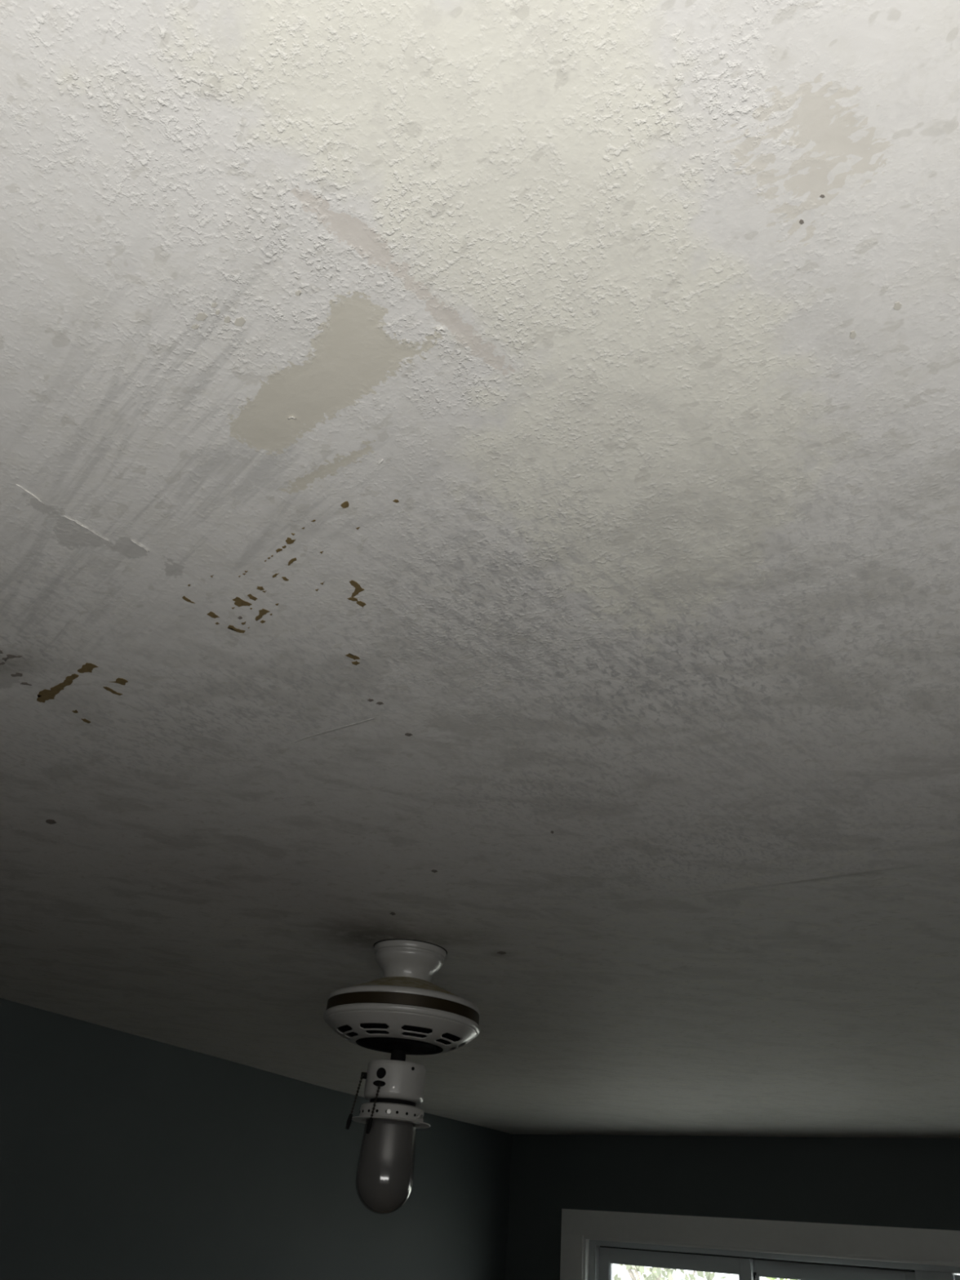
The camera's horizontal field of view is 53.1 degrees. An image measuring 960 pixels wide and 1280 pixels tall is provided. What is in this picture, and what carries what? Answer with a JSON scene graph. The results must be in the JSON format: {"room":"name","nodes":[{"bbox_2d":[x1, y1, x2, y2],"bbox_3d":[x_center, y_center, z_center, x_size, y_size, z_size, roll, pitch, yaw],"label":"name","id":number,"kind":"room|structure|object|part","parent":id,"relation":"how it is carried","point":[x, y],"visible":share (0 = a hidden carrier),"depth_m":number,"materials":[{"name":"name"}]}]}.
{"room":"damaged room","nodes":[
{"label":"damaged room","id":0,"kind":"room"},
{"bbox_2d":[0,997,512,1279],"bbox_3d":[-1.621,2.015,2.290,0.150,2.440,6.027,-18,-39,31],"label":"wall","id":1,"kind":"structure","parent":0,"point":[124,1156],"depth_m":3.30,"materials":[{"name":"paint"}]},
{"bbox_2d":[0,0,959,1137],"bbox_3d":[0.158,0.550,1.817,4.120,0.034,5.847,-18,-39,31],"label":"ceiling","id":2,"kind":"structure","parent":0,"point":[479,480],"depth_m":0.83,"materials":[{"name":"paint"}]},
{"bbox_2d":[1,653,22,661],"bbox_3d":[-0.520,0.018,1.065,0.030,0.002,0.011,-18,-39,31],"label":"ceiling stain","id":3,"kind":"object","parent":2,"relation":"in","point":[5,657],"depth_m":1.06,"materials":[{"name":"paint"}]},
{"bbox_2d":[10,672,22,676],"bbox_3d":[-0.529,0.039,1.099,0.018,0.002,0.009,-18,-39,31],"label":"ceiling stain","id":4,"kind":"object","parent":2,"relation":"in","point":[12,674],"depth_m":1.10,"materials":[{"name":"grey paint"}]},
{"bbox_2d":[20,682,31,685],"bbox_3d":[-0.528,0.051,1.116,0.011,0.002,0.010,-18,-39,31],"label":"ceiling stain","id":5,"kind":"object","parent":2,"relation":"in","point":[21,683],"depth_m":1.11,"materials":[{"name":"grey paint"}]},
{"bbox_2d":[45,819,57,824],"bbox_3d":[-0.670,0.283,1.500,0.022,0.002,0.016,-18,-39,31],"label":"ceiling stain","id":6,"kind":"object","parent":2,"relation":"in","point":[47,821],"depth_m":1.50,"materials":[{"name":"grey paint"}]},
{"bbox_2d":[36,673,79,702],"bbox_3d":[-0.492,0.056,1.120,0.102,0.002,0.026,-18,-39,31],"label":"chip","id":7,"kind":"object","parent":2,"relation":"in","point":[51,687],"depth_m":1.12,"materials":[{"name":"brown paint"}]},
{"bbox_2d":[80,718,90,723],"bbox_3d":[-0.487,0.099,1.187,0.008,0.002,0.012,-18,-39,31],"label":"chip","id":8,"kind":"object","parent":2,"relation":"in","point":[82,720],"depth_m":1.19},
{"bbox_2d":[77,662,97,673],"bbox_3d":[-0.440,0.031,1.074,0.031,0.002,0.016,-18,-39,31],"label":"chip","id":9,"kind":"object","parent":2,"relation":"in","point":[82,668],"depth_m":1.07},
{"bbox_2d":[102,686,123,695],"bbox_3d":[-0.427,0.058,1.115,0.009,0.002,0.023,-18,-39,31],"label":"chip","id":10,"kind":"object","parent":2,"relation":"in","point":[107,691],"depth_m":1.11,"materials":[{"name":"brown paint"}]},
{"bbox_2d":[110,677,128,685],"bbox_3d":[-0.410,0.047,1.095,0.022,0.002,0.014,-18,-39,31],"label":"chip","id":11,"kind":"object","parent":2,"relation":"in","point":[113,681],"depth_m":1.09,"materials":[{"name":"brown paint"}]},
{"bbox_2d":[182,595,195,603],"bbox_3d":[-0.286,-0.040,0.943,0.005,0.002,0.014,-18,-39,31],"label":"chip","id":12,"kind":"object","parent":2,"relation":"in","point":[185,599],"depth_m":0.94,"materials":[{"name":"brown paint"}]},
{"bbox_2d":[195,312,208,320],"bbox_3d":[-0.188,-0.219,0.650,0.009,0.002,0.006,-18,-39,31],"label":"ceiling stain","id":13,"kind":"object","parent":2,"relation":"in","point":[198,316],"depth_m":0.65,"materials":[{"name":"beige paint"}]},
{"bbox_2d":[206,611,218,618],"bbox_3d":[-0.267,-0.025,0.962,0.008,0.002,0.012,-18,-39,31],"label":"chip","id":14,"kind":"object","parent":2,"relation":"in","point":[210,615],"depth_m":0.96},
{"bbox_2d":[223,315,230,322],"bbox_3d":[-0.171,-0.217,0.650,0.006,0.002,0.004,-18,-39,31],"label":"ceiling stain","id":15,"kind":"object","parent":2,"relation":"in","point":[226,318],"depth_m":0.65,"materials":[{"name":"beige paint"}]},
{"bbox_2d":[227,625,244,633],"bbox_3d":[-0.249,-0.012,0.981,0.017,0.003,0.008,25,-37,-28],"label":"chip","id":16,"kind":"object","parent":2,"relation":"in","point":[231,628],"depth_m":0.98,"materials":[{"name":"brown paint"}]},
{"bbox_2d":[234,316,245,326],"bbox_3d":[-0.163,-0.216,0.651,0.009,0.002,0.007,-18,-39,31],"label":"ceiling stain","id":17,"kind":"object","parent":2,"relation":"in","point":[238,321],"depth_m":0.65,"materials":[{"name":"beige paint"}]},
{"bbox_2d":[232,596,251,606],"bbox_3d":[-0.234,-0.037,0.939,0.015,0.002,0.018,-18,-39,31],"label":"chip","id":18,"kind":"object","parent":2,"relation":"in","point":[237,601],"depth_m":0.94,"materials":[{"name":"brown paint"}]},
{"bbox_2d":[247,594,257,600],"bbox_3d":[-0.221,-0.042,0.930,0.007,0.002,0.010,-18,-39,31],"label":"chip","id":19,"kind":"object","parent":2,"relation":"in","point":[250,597],"depth_m":0.93,"materials":[{"name":"brown paint"}]},
{"bbox_2d":[257,586,264,591],"bbox_3d":[-0.209,-0.050,0.916,0.008,0.002,0.007,-18,-39,31],"label":"chip","id":20,"kind":"object","parent":2,"relation":"in","point":[259,588],"depth_m":0.92,"materials":[{"name":"brown paint"}]},
{"bbox_2d":[255,608,270,621],"bbox_3d":[-0.219,-0.026,0.954,0.009,0.003,0.025,29,-39,-32],"label":"chip","id":21,"kind":"object","parent":2,"relation":"in","point":[261,615],"depth_m":0.95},
{"bbox_2d":[285,537,295,544],"bbox_3d":[-0.168,-0.089,0.850,0.011,0.002,0.008,-18,-39,31],"label":"chip","id":22,"kind":"object","parent":2,"relation":"in","point":[289,540],"depth_m":0.85,"materials":[{"name":"brown paint"}]},
{"bbox_2d":[288,557,296,565],"bbox_3d":[-0.172,-0.072,0.876,0.004,0.003,0.015,30,-40,-33],"label":"chip","id":23,"kind":"object","parent":2,"relation":"in","point":[291,561],"depth_m":0.88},
{"bbox_2d":[293,717,374,742],"bbox_3d":[-0.177,0.108,1.157,0.134,0.002,0.005,-18,-39,31],"label":"ceiling crack","id":24,"kind":"object","parent":2,"relation":"in","point":[349,725],"depth_m":1.16,"materials":[{"name":"grey paint"}]},
{"bbox_2d":[340,501,348,508],"bbox_3d":[-0.113,-0.114,0.804,0.009,0.002,0.006,-18,-39,31],"label":"chip","id":25,"kind":"object","parent":2,"relation":"in","point":[344,504],"depth_m":0.80,"materials":[{"name":"brown paint"}]},
{"bbox_2d":[345,653,359,659],"bbox_3d":[-0.134,0.017,1.009,0.010,0.002,0.014,-18,-39,31],"label":"chip","id":26,"kind":"object","parent":2,"relation":"in","point":[348,655],"depth_m":1.01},
{"bbox_2d":[347,596,358,601],"bbox_3d":[-0.121,-0.040,0.921,0.008,0.002,0.009,-18,-39,31],"label":"chip","id":27,"kind":"object","parent":2,"relation":"in","point":[349,598],"depth_m":0.92,"materials":[{"name":"brown paint"}]},
{"bbox_2d":[349,580,364,597],"bbox_3d":[-0.120,-0.049,0.906,0.020,0.002,0.022,-18,-39,31],"label":"chip","id":28,"kind":"object","parent":2,"relation":"in","point":[356,587],"depth_m":0.90,"materials":[{"name":"brown paint"}]},
{"bbox_2d":[356,600,366,607],"bbox_3d":[-0.114,-0.035,0.926,0.007,0.002,0.010,-18,-39,31],"label":"chip","id":29,"kind":"object","parent":2,"relation":"in","point":[359,603],"depth_m":0.93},
{"bbox_2d":[323,938,479,1214],"bbox_3d":[-0.162,0.837,1.860,0.312,0.476,0.312,21,-36,-24],"label":"ceiling light","id":30,"kind":"object","parent":2,"relation":"hanging from","point":[401,1013],"visible":1,"depth_m":1.80,"materials":[{"name":"white metal"}]},
{"bbox_3d":[-0.233,0.860,1.814,0.017,0.076,0.005,6,-33,-2],"label":"pull chain","id":31,"kind":"part","parent":30,"relation":"part of","materials":[{"name":"black metal"}]},
{"bbox_2d":[360,1071,367,1079],"bbox_3d":[-0.221,0.836,1.843,0.014,0.012,0.012,11,-33,-9],"label":"switch","id":32,"kind":"object","parent":30,"relation":"attached to","point":[363,1075],"depth_m":1.84,"materials":[{"name":"black metal"}]},
{"bbox_3d":[-0.193,0.853,1.773,0.005,0.066,0.017,-20,-40,34],"label":"pull chain","id":33,"kind":"part","parent":30,"relation":"part of","materials":[{"name":"black metal"}]},
{"bbox_2d":[373,1080,385,1086],"bbox_3d":[-0.188,0.831,1.800,0.024,0.011,0.011,-10,-36,23],"label":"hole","id":34,"kind":"object","parent":30,"relation":"attached to","point":[375,1082],"depth_m":1.80,"materials":[{"name":"black metal"}]},
{"bbox_2d":[376,1067,386,1078],"bbox_3d":[-0.186,0.818,1.812,0.021,0.021,0.005,-10,-36,23],"label":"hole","id":35,"kind":"object","parent":30,"relation":"attached to","point":[380,1072],"depth_m":1.81,"materials":[{"name":"black metal"}]},
{"bbox_3d":[-0.174,0.972,1.773,0.105,0.154,0.105,-18,-39,31],"label":"lamp shade","id":36,"kind":"part","parent":30,"relation":"part of","materials":[{"name":"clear glass"}]},
{"bbox_3d":[-0.157,0.783,1.894,0.302,0.035,0.302,-18,-39,31],"label":"lamp shade","id":37,"kind":"part","parent":30,"relation":"part of","materials":[{"name":"white ceramic"}]},
{"bbox_2d":[849,330,856,338],"bbox_3d":[0.242,-0.199,0.624,0.004,0.002,0.006,-18,-39,31],"label":"ceiling stain","id":38,"kind":"object","parent":2,"relation":"in","point":[852,333],"depth_m":0.62,"materials":[{"name":"beige paint"}]},
{"bbox_2d":[893,301,901,310],"bbox_3d":[0.262,-0.210,0.603,0.005,0.002,0.006,-18,-39,31],"label":"ceiling stain","id":39,"kind":"object","parent":2,"relation":"in","point":[897,304],"depth_m":0.60,"materials":[{"name":"beige paint"}]},
{"bbox_2d":[505,1133,959,1279],"bbox_3d":[1.754,2.888,3.176,4.000,2.440,0.150,-18,-39,31],"label":"wall","id":40,"kind":"structure","parent":0,"point":[914,1183],"depth_m":4.09,"materials":[{"name":"paint"}]},
{"bbox_2d":[560,1208,959,1279],"bbox_3d":[1.368,2.679,3.621,2.448,0.812,0.200,-18,-39,31],"label":"window","id":41,"kind":"structure","parent":40,"relation":"in","point":[596,1245],"depth_m":3.94,"materials":[{"name":"white paint"}]},
{"bbox_3d":[0.397,2.946,4.173,0.113,0.612,0.019,-18,-39,31],"label":"casing","id":42,"kind":"part","parent":41,"relation":"part of","materials":[{"name":"white paint"}]},
{"bbox_3d":[0.810,2.849,3.992,0.612,0.411,0.004,-18,-39,31],"label":"pane","id":43,"kind":"part","parent":41,"relation":"part of","materials":[{"name":"clear glass"}]},
{"bbox_3d":[0.810,2.849,3.992,0.704,0.507,0.030,-18,-39,31],"label":"sash","id":44,"kind":"part","parent":41,"relation":"part of","materials":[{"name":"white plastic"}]},
{"bbox_3d":[1.383,2.682,3.643,2.158,0.568,0.110,-18,-39,31],"label":"frame","id":45,"kind":"part","parent":41,"relation":"part of","materials":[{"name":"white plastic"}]},
{"bbox_3d":[1.367,2.699,3.682,0.595,0.411,0.004,-18,-39,31],"label":"pane","id":46,"kind":"part","parent":41,"relation":"part of","materials":[{"name":"clear glass"}]},
{"bbox_3d":[1.367,2.699,3.682,0.687,0.507,0.030,-18,-39,31],"label":"sash","id":47,"kind":"part","parent":41,"relation":"part of","materials":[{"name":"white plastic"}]},
{"bbox_3d":[1.981,2.479,3.253,0.603,0.507,0.030,-18,-39,31],"label":"sash","id":48,"kind":"part","parent":41,"relation":"part of","materials":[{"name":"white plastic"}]}
]}

